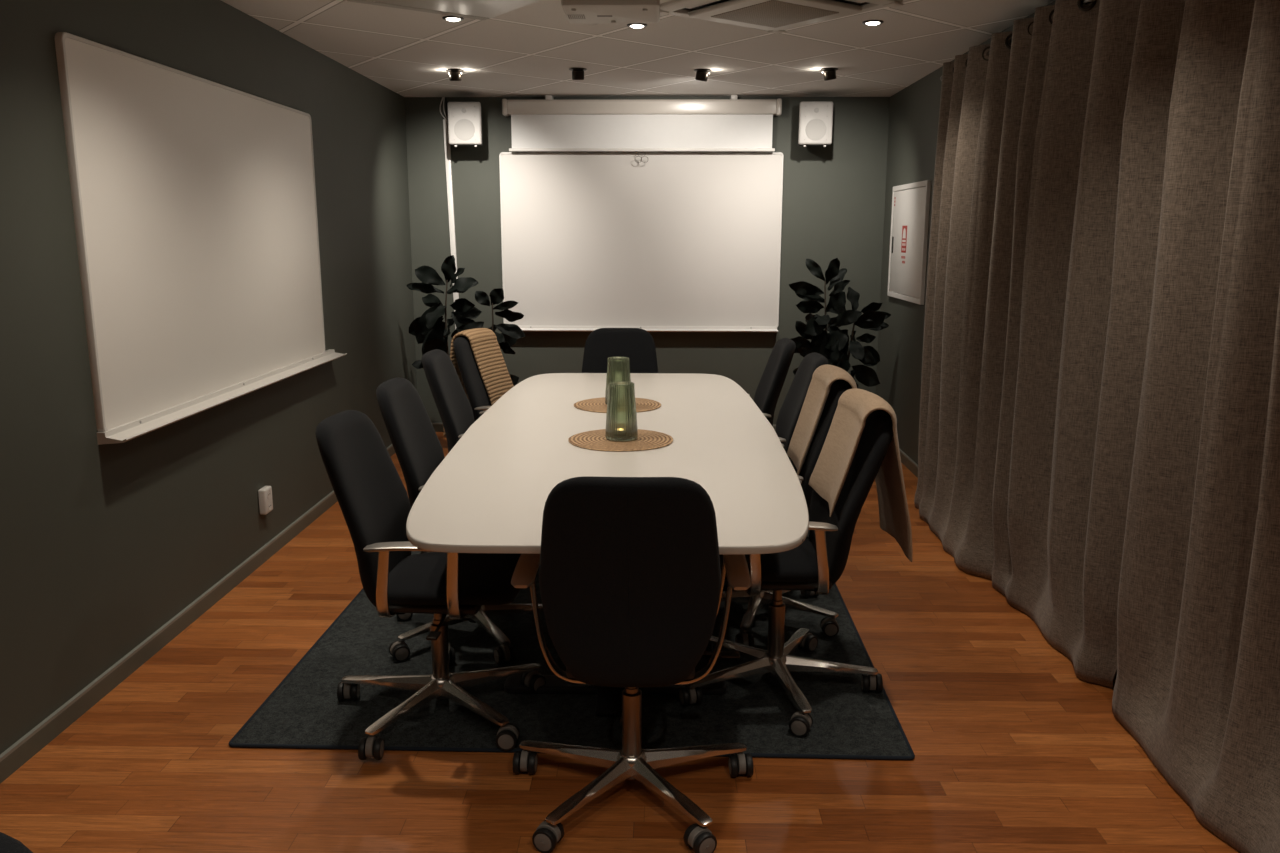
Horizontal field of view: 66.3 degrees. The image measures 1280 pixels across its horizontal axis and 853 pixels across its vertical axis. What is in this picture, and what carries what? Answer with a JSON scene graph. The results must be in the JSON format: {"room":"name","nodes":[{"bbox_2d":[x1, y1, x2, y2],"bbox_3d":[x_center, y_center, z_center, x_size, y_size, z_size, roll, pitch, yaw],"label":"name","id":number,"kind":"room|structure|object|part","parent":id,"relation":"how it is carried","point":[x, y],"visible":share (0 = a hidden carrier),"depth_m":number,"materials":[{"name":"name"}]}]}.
{"room":"conference room","nodes":[
{"label":"conference room","id":0,"kind":"room"},
{"bbox_2d":[0,0,416,753],"bbox_3d":[-1.793,-0.311,2.955,0.120,2.390,8.687,0,11,1],"label":"wall","id":1,"kind":"structure","parent":0,"point":[102,546],"depth_m":3.37,"materials":[{"name":"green paint"}]},
{"bbox_2d":[0,444,394,783],"bbox_3d":[-1.728,0.829,3.180,0.013,0.068,8.447,0,11,1],"label":"baseboard","id":2,"kind":"structure","parent":1,"relation":"attached to","point":[26,747],"depth_m":3.37,"materials":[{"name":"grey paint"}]},
{"bbox_2d":[55,32,346,444],"bbox_3d":[-1.662,-0.774,4.110,0.094,1.250,2.249,0,11,1],"label":"whiteboard","id":3,"kind":"object","parent":1,"relation":"attached to","point":[194,197],"visible":1,"depth_m":3.63,"materials":[{"name":"ceramic"}]},
{"bbox_2d":[97,349,346,444],"bbox_3d":[-1.663,-0.180,4.228,0.094,0.040,2.249,0,11,1],"label":"tray","id":4,"kind":"object","parent":3,"relation":"on","point":[121,431],"depth_m":3.78,"materials":[{"name":"white metal"}]},
{"bbox_2d":[258,486,272,514],"bbox_3d":[-1.691,0.333,4.429,0.036,0.116,0.084,0,11,1],"label":"wall socket","id":5,"kind":"object","parent":1,"relation":"attached to","point":[265,493],"visible":1,"depth_m":4.40,"materials":[{"name":"white paint"}]},
{"bbox_2d":[267,490,270,498],"bbox_3d":[-1.674,0.306,4.423,0.002,0.042,0.042,0,11,1],"label":"outlet","id":6,"kind":"object","parent":5,"relation":"attached to","point":[268,491],"depth_m":4.42,"materials":[{"name":"white paint"}]},
{"bbox_2d":[268,501,271,509],"bbox_3d":[-1.674,0.359,4.434,0.002,0.042,0.042,0,11,1],"label":"outlet","id":7,"kind":"object","parent":5,"relation":"attached to","point":[269,502],"depth_m":4.43,"materials":[{"name":"white paint"}]},
{"bbox_2d":[0,432,1239,852],"bbox_3d":[-0.043,0.920,3.165,3.624,0.100,8.687,0,11,1],"label":"floor","id":8,"kind":"structure","parent":0,"point":[1015,752],"depth_m":2.70,"materials":[{"name":"brown wood"}]},
{"bbox_2d":[0,832,32,852],"bbox_3d":[-0.680,0.875,0.731,0.665,0.935,0.642,0,11,1],"label":"office chair","id":9,"kind":"object","parent":8,"relation":"on","point":[8,844],"visible":1,"depth_m":0.88,"materials":[{"name":"fabric"}]},
{"bbox_2d":[407,255,525,399],"bbox_3d":[-1.164,-0.487,6.596,0.802,1.317,0.452,0,11,1],"label":"potted plant","id":10,"kind":"object","parent":8,"relation":"on","point":[429,329],"visible":0.52,"depth_m":6.53,"materials":[{"name":"plant"}]},
{"bbox_3d":[-1.257,-0.528,6.622,0.109,0.913,0.035,-3,12,-17],"label":"stem","id":11,"kind":"part","parent":10,"relation":"part of","materials":[{"name":"brown plant"}]},
{"bbox_3d":[-1.056,-0.451,6.619,0.158,0.762,0.022,2,11,11],"label":"stem","id":12,"kind":"part","parent":10,"relation":"part of","materials":[{"name":"brown plant"}]},
{"bbox_2d":[229,530,914,759],"bbox_3d":[-0.158,0.643,4.271,1.984,0.012,2.989,0,11,2],"label":"rug","id":13,"kind":"object","parent":8,"relation":"on","point":[304,711],"visible":0.39,"depth_m":3.08,"materials":[{"name":"grey carpet"}]},
{"bbox_2d":[315,410,545,759],"bbox_3d":[-0.637,0.425,2.976,0.646,0.925,0.687,1,11,4],"label":"office chair","id":14,"kind":"object","parent":13,"relation":"on","point":[372,497],"visible":0.93,"depth_m":2.87,"materials":[{"name":"fabric"}]},
{"bbox_3d":[-0.810,0.254,2.943,0.233,0.580,0.438,0,11,4],"label":"backrest","id":15,"kind":"part","parent":14,"relation":"part of","materials":[{"name":"black fabric"}]},
{"bbox_3d":[-0.788,0.788,3.063,0.302,0.047,0.048,2,11,9],"label":"leg","id":16,"kind":"part","parent":14,"relation":"part of","materials":[{"name":"metal"}]},
{"bbox_3d":[-0.695,0.824,2.883,0.048,0.047,0.302,6,13,27],"label":"leg","id":17,"kind":"part","parent":14,"relation":"part of","materials":[{"name":"metal"}]},
{"bbox_3d":[-0.618,0.329,2.670,0.268,0.020,0.058,1,11,4],"label":"armrest","id":18,"kind":"part","parent":14,"relation":"part of","materials":[{"name":"metal"}]},
{"bbox_3d":[-0.567,0.559,2.814,0.030,0.019,0.235,1,11,4],"label":"lever","id":19,"kind":"part","parent":14,"relation":"part of","materials":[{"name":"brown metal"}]},
{"bbox_3d":[-0.567,0.460,2.966,0.425,0.082,0.406,1,11,4],"label":"seat","id":20,"kind":"part","parent":14,"relation":"part of","materials":[{"name":"black fabric"}]},
{"bbox_3d":[-0.492,0.818,2.914,0.048,0.047,0.302,-11,16,-44],"label":"leg","id":21,"kind":"part","parent":14,"relation":"part of","materials":[{"name":"metal"}]},
{"bbox_3d":[-0.459,0.778,3.113,0.302,0.047,0.048,-6,13,-26],"label":"leg","id":22,"kind":"part","parent":14,"relation":"part of","materials":[{"name":"metal"}]},
{"bbox_2d":[421,349,486,452],"bbox_3d":[-0.628,0.146,4.321,0.673,0.947,0.650,0,11,0],"label":"office chair","id":23,"kind":"object","parent":13,"relation":"on","point":[454,408],"visible":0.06,"depth_m":4.19,"materials":[{"name":"fabric"}]},
{"bbox_2d":[376,377,542,664],"bbox_3d":[-0.613,0.298,3.576,0.661,0.939,0.650,0,11,1],"label":"office chair","id":24,"kind":"object","parent":13,"relation":"on","point":[418,449],"visible":0.28,"depth_m":3.44,"materials":[{"name":"fabric"}]},
{"bbox_3d":[-0.802,0.126,3.518,0.233,0.580,0.438,0,11,1],"label":"backrest","id":25,"kind":"part","parent":24,"relation":"part of","materials":[{"name":"black fabric"}]},
{"bbox_3d":[-0.730,0.701,3.499,0.048,0.047,0.302,10,15,42],"label":"leg","id":26,"kind":"part","parent":24,"relation":"part of","materials":[{"name":"metal"}]},
{"bbox_3d":[-0.526,0.707,3.474,0.048,0.047,0.302,-6,13,-28],"label":"leg","id":27,"kind":"part","parent":24,"relation":"part of","materials":[{"name":"metal"}]},
{"bbox_3d":[-0.439,0.670,3.657,0.302,0.047,0.048,-2,11,-11],"label":"leg","id":28,"kind":"part","parent":24,"relation":"part of","materials":[{"name":"metal"}]},
{"bbox_2d":[453,336,491,420],"bbox_3d":[-0.591,0.020,4.961,0.652,0.945,0.657,3,12,14],"label":"office chair","id":29,"kind":"object","parent":13,"relation":"on","point":[478,397],"visible":0.06,"depth_m":4.78,"materials":[{"name":"fabric"}]},
{"bbox_2d":[443,328,513,435],"bbox_3d":[-0.819,-0.233,5.008,0.269,0.523,0.356,3,12,14],"label":"throw blanket","id":30,"kind":"object","parent":29,"relation":"on","point":[493,370],"visible":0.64,"depth_m":4.98,"materials":[{"name":"beige fabric"}]},
{"bbox_3d":[-0.657,-0.085,4.662,0.268,0.020,0.058,3,12,14],"label":"armrest","id":31,"kind":"part","parent":29,"relation":"part of","materials":[{"name":"metal"}]},
{"bbox_2d":[406,373,808,715],"bbox_3d":[-0.072,0.355,3.833,1.168,0.723,2.910,0,11,1],"label":"conference table","id":32,"kind":"object","parent":13,"relation":"on","point":[489,493],"visible":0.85,"depth_m":3.15,"materials":[{"name":"white laminate"}]},
{"bbox_2d":[574,397,660,412],"bbox_3d":[-0.097,-0.094,4.220,0.377,0.006,0.377,0,11,1],"label":"placemat","id":33,"kind":"object","parent":32,"relation":"on","point":[594,404],"visible":0.51,"depth_m":4.18,"materials":[{"name":"beige wicker"}]},
{"bbox_2d":[605,356,630,403],"bbox_3d":[-0.092,-0.194,4.195,0.117,0.200,0.117,0,11,1],"label":"glass vase","id":34,"kind":"object","parent":33,"relation":"on","point":[618,368],"visible":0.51,"depth_m":4.15,"materials":[{"name":"green glass"}]},
{"bbox_2d":[568,429,672,451],"bbox_3d":[-0.069,0.046,3.516,0.377,0.006,0.377,0,11,1],"label":"placemat","id":35,"kind":"object","parent":32,"relation":"on","point":[594,439],"visible":0.74,"depth_m":3.47,"materials":[{"name":"beige wicker"}]},
{"bbox_2d":[605,381,637,440],"bbox_3d":[-0.066,-0.055,3.495,0.117,0.200,0.117,0,11,1],"label":"glass vase","id":36,"kind":"object","parent":35,"relation":"on","point":[621,415],"visible":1,"depth_m":3.45,"materials":[{"name":"green glass"}]},
{"bbox_2d":[581,328,657,372],"bbox_3d":[-0.132,-0.045,5.334,0.680,0.929,0.650,0,11,0],"label":"office chair","id":37,"kind":"object","parent":13,"relation":"on","point":[637,344],"visible":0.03,"depth_m":5.46,"materials":[{"name":"fabric"}]},
{"bbox_2d":[748,338,795,425],"bbox_3d":[0.459,0.038,4.883,0.660,0.943,0.676,0,11,1],"label":"office chair","id":38,"kind":"object","parent":13,"relation":"on","point":[769,388],"visible":0.09,"depth_m":4.68,"materials":[{"name":"fabric"}]},
{"bbox_2d":[726,352,827,590],"bbox_3d":[0.467,0.159,4.275,0.661,0.943,0.666,0,11,1],"label":"office chair","id":39,"kind":"object","parent":13,"relation":"on","point":[789,413],"visible":0.09,"depth_m":4.24,"materials":[{"name":"fabric"}]},
{"bbox_3d":[0.676,-0.022,4.250,0.233,0.580,0.438,1,11,1],"label":"backrest","id":40,"kind":"part","parent":39,"relation":"part of","materials":[{"name":"black fabric"}]},
{"bbox_2d":[721,380,851,646],"bbox_3d":[0.451,0.279,3.698,0.655,0.932,0.687,0,11,1],"label":"office chair","id":41,"kind":"object","parent":13,"relation":"on","point":[829,625],"visible":0.26,"depth_m":3.59,"materials":[{"name":"fabric"}]},
{"bbox_3d":[0.278,0.649,3.767,0.302,0.047,0.048,0,11,-3],"label":"leg","id":42,"kind":"part","parent":41,"relation":"part of","materials":[{"name":"metal"}]},
{"bbox_3d":[0.407,0.681,3.610,0.048,0.047,0.302,3,12,15],"label":"leg","id":43,"kind":"part","parent":41,"relation":"part of","materials":[{"name":"metal"}]},
{"bbox_3d":[0.599,0.667,3.682,0.302,0.047,0.048,7,13,32],"label":"leg","id":44,"kind":"part","parent":41,"relation":"part of","materials":[{"name":"metal"}]},
{"bbox_3d":[0.653,0.104,3.663,0.233,0.580,0.438,2,11,1],"label":"backrest","id":45,"kind":"part","parent":41,"relation":"part of","materials":[{"name":"black fabric"}]},
{"bbox_2d":[787,365,856,474],"bbox_3d":[0.689,-0.026,3.627,0.255,0.374,0.348,0,11,1],"label":"throw blanket","id":46,"kind":"object","parent":41,"relation":"on","point":[823,377],"visible":0.59,"depth_m":3.64,"materials":[{"name":"beige fabric"}]},
{"bbox_2d":[679,410,897,736],"bbox_3d":[0.453,0.398,3.112,0.662,0.929,0.666,0,11,-2],"label":"office chair","id":47,"kind":"object","parent":13,"relation":"on","point":[816,564],"visible":0.79,"depth_m":3.00,"materials":[{"name":"fabric"}]},
{"bbox_3d":[0.285,0.779,3.116,0.302,0.047,0.048,-6,13,-27],"label":"leg","id":48,"kind":"part","parent":47,"relation":"part of","materials":[{"name":"metal"}]},
{"bbox_3d":[0.317,0.739,3.315,0.302,0.047,0.048,11,16,44],"label":"leg","id":49,"kind":"part","parent":47,"relation":"part of","materials":[{"name":"metal"}]},
{"bbox_3d":[0.394,0.418,3.124,0.425,0.082,0.406,0,11,-2],"label":"seat","id":50,"kind":"part","parent":47,"relation":"part of","materials":[{"name":"black fabric"}]},
{"bbox_3d":[0.469,0.797,3.025,0.048,0.047,0.302,-2,11,-9],"label":"leg","id":51,"kind":"part","parent":47,"relation":"part of","materials":[{"name":"metal"}]},
{"bbox_3d":[0.520,0.733,3.347,0.048,0.047,0.302,6,13,26],"label":"leg","id":52,"kind":"part","parent":47,"relation":"part of","materials":[{"name":"metal"}]},
{"bbox_3d":[0.435,0.288,2.826,0.268,0.020,0.058,0,11,-2],"label":"armrest","id":53,"kind":"part","parent":47,"relation":"part of","materials":[{"name":"metal"}]},
{"bbox_3d":[0.614,0.769,3.168,0.302,0.047,0.048,2,11,9],"label":"leg","id":54,"kind":"part","parent":47,"relation":"part of","materials":[{"name":"metal"}]},
{"bbox_3d":[0.649,0.217,3.092,0.233,0.580,0.438,4,11,-3],"label":"backrest","id":55,"kind":"part","parent":47,"relation":"part of","materials":[{"name":"black fabric"}]},
{"bbox_2d":[809,388,912,561],"bbox_3d":[0.689,0.139,3.063,0.262,0.478,0.358,0,11,-2],"label":"throw blanket","id":56,"kind":"object","parent":47,"relation":"on","point":[833,464],"visible":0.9,"depth_m":3.04,"materials":[{"name":"beige fabric"}]},
{"bbox_2d":[511,476,753,852],"bbox_3d":[-0.020,0.514,2.552,0.663,0.935,0.653,0,11,1],"label":"office chair","id":57,"kind":"object","parent":8,"relation":"on","point":[631,578],"visible":1,"depth_m":2.32,"materials":[{"name":"black fabric"}]},
{"bbox_3d":[-0.288,0.359,2.526,0.058,0.020,0.268,0,11,1],"label":"armrest","id":58,"kind":"part","parent":57,"relation":"part of","materials":[{"name":"wood"}]},
{"bbox_3d":[-0.187,0.877,2.666,0.302,0.047,0.048,4,12,19],"label":"leg","id":59,"kind":"part","parent":57,"relation":"part of","materials":[{"name":"metal"}]},
{"bbox_3d":[-0.127,0.915,2.472,0.048,0.047,0.302,8,14,36],"label":"leg","id":60,"kind":"part","parent":57,"relation":"part of","materials":[{"name":"metal"}]},
{"bbox_3d":[-0.025,0.381,2.312,0.438,0.580,0.233,0,11,1],"label":"backrest","id":61,"kind":"part","parent":57,"relation":"part of","materials":[{"name":"black fabric"}]},
{"bbox_3d":[0.078,0.917,2.469,0.048,0.047,0.302,-8,14,-34],"label":"leg","id":62,"kind":"part","parent":57,"relation":"part of","materials":[{"name":"metal"}]},
{"bbox_3d":[0.146,0.879,2.659,0.302,0.047,0.048,-3,12,-17],"label":"leg","id":63,"kind":"part","parent":57,"relation":"part of","materials":[{"name":"metal"}]},
{"bbox_3d":[0.147,0.602,2.610,0.235,0.019,0.030,0,11,1],"label":"lever","id":64,"kind":"part","parent":57,"relation":"part of","materials":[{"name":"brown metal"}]},
{"bbox_3d":[0.247,0.362,2.516,0.058,0.020,0.268,0,11,1],"label":"armrest","id":65,"kind":"part","parent":57,"relation":"part of","materials":[{"name":"wood"}]},
{"bbox_2d":[789,258,890,387],"bbox_3d":[1.282,-0.464,6.526,0.715,1.307,0.440,0,11,1],"label":"potted plant","id":66,"kind":"object","parent":8,"relation":"on","point":[834,345],"visible":0.69,"depth_m":6.43,"materials":[{"name":"plant"}]},
{"bbox_3d":[1.238,-0.512,6.532,0.031,0.921,0.084,6,12,26],"label":"stem","id":67,"kind":"part","parent":66,"relation":"part of","materials":[{"name":"brown plant"}]},
{"bbox_3d":[1.374,-0.413,6.553,0.131,0.723,0.021,7,13,30],"label":"stem","id":68,"kind":"part","parent":66,"relation":"part of","materials":[{"name":"brown plant"}]},
{"bbox_2d":[221,0,1054,96],"bbox_3d":[-0.039,-1.522,2.679,3.624,0.100,8.687,0,11,1],"label":"ceiling","id":69,"kind":"structure","parent":0,"point":[530,50],"depth_m":5.03,"materials":[{"name":"tile"}]},
{"bbox_2d":[345,0,539,19],"bbox_3d":[-0.708,-1.634,3.654,0.600,0.064,0.612,-8,14,-35],"label":"panel","id":70,"kind":"object","parent":69,"relation":"attached to","point":[473,9],"visible":1,"depth_m":3.80,"materials":[{"name":"white metal"}]},
{"bbox_2d":[440,97,447,120],"bbox_3d":[-1.369,-2.215,6.850,0.066,0.172,0.035,-10,15,-41],"label":"cable","id":71,"kind":"object","parent":69,"relation":"hanging from","point":[443,98],"visible":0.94,"depth_m":6.84,"materials":[{"name":"white paint"}]},
{"bbox_2d":[442,16,463,21],"bbox_3d":[-0.822,-1.791,4.312,0.094,0.012,0.094,0,11,1],"label":"recessed light","id":72,"kind":"object","parent":69,"relation":"in","point":[447,18],"visible":0.95,"depth_m":4.29,"materials":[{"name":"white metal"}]},
{"bbox_2d":[446,69,463,80],"bbox_3d":[-1.077,-2.043,5.707,0.104,0.064,0.104,0,11,1],"label":"ceiling spotlight","id":73,"kind":"object","parent":69,"relation":"attached to","point":[454,74],"visible":1,"depth_m":5.68,"materials":[{"name":"black metal"}]},
{"bbox_2d":[569,68,586,79],"bbox_3d":[-0.358,-2.033,5.664,0.104,0.064,0.104,0,11,1],"label":"ceiling spotlight","id":74,"kind":"object","parent":69,"relation":"attached to","point":[577,73],"visible":1,"depth_m":5.64,"materials":[{"name":"black metal"}]},
{"bbox_2d":[561,0,659,25],"bbox_3d":[-0.100,-1.562,3.554,0.345,0.163,0.345,0,11,1],"label":"projector","id":75,"kind":"object","parent":69,"relation":"hanging from","point":[591,12],"visible":1,"depth_m":3.47,"materials":[{"name":"plastic"}]},
{"bbox_3d":[-0.128,-1.487,3.548,0.055,0.004,0.023,0,11,1],"label":"rating plate","id":76,"kind":"part","parent":75,"relation":"part of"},
{"bbox_2d":[627,23,646,27],"bbox_3d":[-0.013,-1.817,4.451,0.094,0.012,0.094,0,11,1],"label":"recessed light","id":77,"kind":"object","parent":69,"relation":"in","point":[631,25],"visible":1,"depth_m":4.43,"materials":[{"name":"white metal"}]},
{"bbox_2d":[694,69,711,81],"bbox_3d":[0.365,-2.037,5.692,0.104,0.066,0.104,0,11,1],"label":"ceiling spotlight","id":78,"kind":"object","parent":69,"relation":"attached to","point":[701,74],"visible":1,"depth_m":5.67,"materials":[{"name":"black metal"}]},
{"bbox_2d":[660,0,903,33],"bbox_3d":[0.551,-1.712,4.018,0.732,0.048,0.732,-8,14,-35],"label":"air conditioner","id":79,"kind":"object","parent":69,"relation":"attached to","point":[774,16],"visible":0.9,"depth_m":3.98,"materials":[{"name":"plastic"}]},
{"bbox_2d":[711,0,838,27],"bbox_3d":[0.551,-1.691,4.023,0.370,0.004,0.370,-8,14,-35],"label":"return grille","id":80,"kind":"object","parent":79,"relation":"attached to","point":[765,13],"depth_m":3.99,"materials":[{"name":"metal"}]},
{"bbox_3d":[0.551,-1.703,4.020,0.504,0.023,0.504,-8,14,-35],"label":"panel","id":81,"kind":"part","parent":79,"relation":"part of","materials":[{"name":"plastic"}]},
{"bbox_2d":[820,68,837,80],"bbox_3d":[1.089,-2.027,5.650,0.104,0.066,0.104,0,11,1],"label":"ceiling spotlight","id":82,"kind":"object","parent":69,"relation":"attached to","point":[829,73],"visible":1,"depth_m":5.62,"materials":[{"name":"black metal"}]},
{"bbox_2d":[862,20,883,24],"bbox_3d":[1.040,-1.801,4.379,0.094,0.012,0.094,0,11,1],"label":"recessed light","id":83,"kind":"object","parent":69,"relation":"in","point":[868,22],"visible":1,"depth_m":4.36,"materials":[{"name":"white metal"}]},
{"bbox_2d":[405,97,889,424],"bbox_3d":[0.042,-1.136,7.123,3.384,2.390,0.120,0,11,1],"label":"wall","id":84,"kind":"structure","parent":0,"point":[833,197],"depth_m":7.00,"materials":[{"name":"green paint"}]},
{"bbox_2d":[443,119,458,328],"bbox_3d":[-1.338,-1.091,7.087,0.041,2.170,0.022,-1,11,1],"label":"cable trunking","id":85,"kind":"object","parent":84,"relation":"attached to","point":[445,123],"visible":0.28,"depth_m":6.97,"materials":[{"name":"white paint"}]},
{"bbox_2d":[447,102,482,146],"bbox_3d":[-1.186,-2.063,6.739,0.221,0.291,0.319,0,11,-2],"label":"wall speaker","id":86,"kind":"object","parent":84,"relation":"attached to","point":[464,118],"visible":1,"depth_m":6.59,"materials":[{"name":"white plastic"}]},
{"bbox_2d":[454,119,474,140],"bbox_3d":[-1.181,-1.996,6.593,0.140,0.140,0.005,0,11,-2],"label":"grille","id":87,"kind":"object","parent":86,"relation":"attached to","point":[464,129],"depth_m":6.59,"materials":[{"name":"white fabric"}]},
{"bbox_2d":[432,423,775,431],"bbox_3d":[0.039,0.015,7.284,3.358,0.068,0.013,0,11,1],"label":"baseboard","id":88,"kind":"structure","parent":84,"relation":"attached to","point":[438,427],"depth_m":7.30,"materials":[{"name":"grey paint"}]},
{"bbox_2d":[499,152,783,331],"bbox_3d":[0.006,-1.303,6.981,2.000,1.263,0.094,0,11,1],"label":"whiteboard","id":89,"kind":"object","parent":84,"relation":"attached to","point":[591,241],"visible":0.85,"depth_m":7.00,"materials":[{"name":"ceramic"}]},
{"bbox_2d":[519,326,777,331],"bbox_3d":[0.005,-0.703,7.101,1.980,0.040,0.094,0,11,1],"label":"tray","id":90,"kind":"object","parent":89,"relation":"on","point":[524,328],"depth_m":7.11,"materials":[{"name":"white metal"}]},
{"bbox_2d":[502,95,781,162],"bbox_3d":[0.012,-2.064,6.812,1.924,0.450,0.128,0,11,1],"label":"projection screen","id":91,"kind":"object","parent":84,"relation":"attached to","point":[733,124],"visible":1,"depth_m":6.78,"materials":[{"name":"fabric"}]},
{"bbox_3d":[0.012,-2.204,6.772,1.850,0.100,0.092,0,11,1],"label":"casing","id":92,"kind":"part","parent":91,"relation":"part of","materials":[{"name":"white metal"}]},
{"bbox_2d":[798,101,832,146],"bbox_3d":[1.184,-2.050,6.694,0.221,0.291,0.319,1,11,3],"label":"wall speaker","id":93,"kind":"object","parent":84,"relation":"attached to","point":[815,117],"visible":1,"depth_m":6.54,"materials":[{"name":"white plastic"}]},
{"bbox_2d":[805,119,825,140],"bbox_3d":[1.175,-1.983,6.548,0.140,0.140,0.005,1,11,3],"label":"grille","id":94,"kind":"object","parent":93,"relation":"attached to","point":[815,129],"depth_m":6.55,"materials":[{"name":"white fabric"}]},
{"bbox_2d":[875,0,1055,463],"bbox_3d":[1.710,-0.291,2.889,0.120,2.390,8.687,0,11,1],"label":"wall","id":95,"kind":"structure","parent":0,"point":[914,110],"depth_m":6.31,"materials":[{"name":"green paint"}]},
{"bbox_2d":[899,448,917,477],"bbox_3d":[1.642,0.847,3.117,0.013,0.068,8.447,0,11,1],"label":"baseboard","id":96,"kind":"structure","parent":95,"relation":"attached to","point":[906,460],"depth_m":6.17,"materials":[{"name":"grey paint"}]},
{"bbox_2d":[887,180,930,304],"bbox_3d":[1.706,-1.176,6.259,0.026,0.730,0.870,0,11,1],"label":"upper cabinet","id":97,"kind":"object","parent":95,"relation":"attached to","point":[910,208],"visible":1,"depth_m":6.17,"materials":[{"name":"white metal"}]},
{"bbox_2d":[940,0,1095,81],"bbox_3d":[1.588,-1.361,2.890,0.136,0.056,4.546,0,11,1],"label":"curtain rod","id":98,"kind":"object","parent":95,"relation":"attached to","point":[1083,2],"visible":0.12,"depth_m":3.40,"materials":[{"name":"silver metal"}]},
{"bbox_3d":[1.537,-1.372,2.888,0.025,0.025,4.460,0,11,1],"label":"rod","id":99,"kind":"part","parent":98,"relation":"part of","materials":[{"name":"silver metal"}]},
{"bbox_2d":[914,0,1185,687],"bbox_3d":[1.521,-0.469,4.006,0.242,2.292,2.253,0,11,1],"label":"curtain","id":100,"kind":"object","parent":98,"relation":"hanging from","point":[1051,147],"visible":0.98,"depth_m":3.60,"materials":[{"name":"beige fabric"}]},
{"bbox_2d":[1112,0,1279,852],"bbox_3d":[1.498,-0.063,1.964,0.188,2.292,1.936,0,11,1],"label":"curtain","id":101,"kind":"object","parent":98,"relation":"hanging from","point":[1197,686],"visible":1,"depth_m":2.54,"materials":[{"name":"beige fabric"}]}
]}

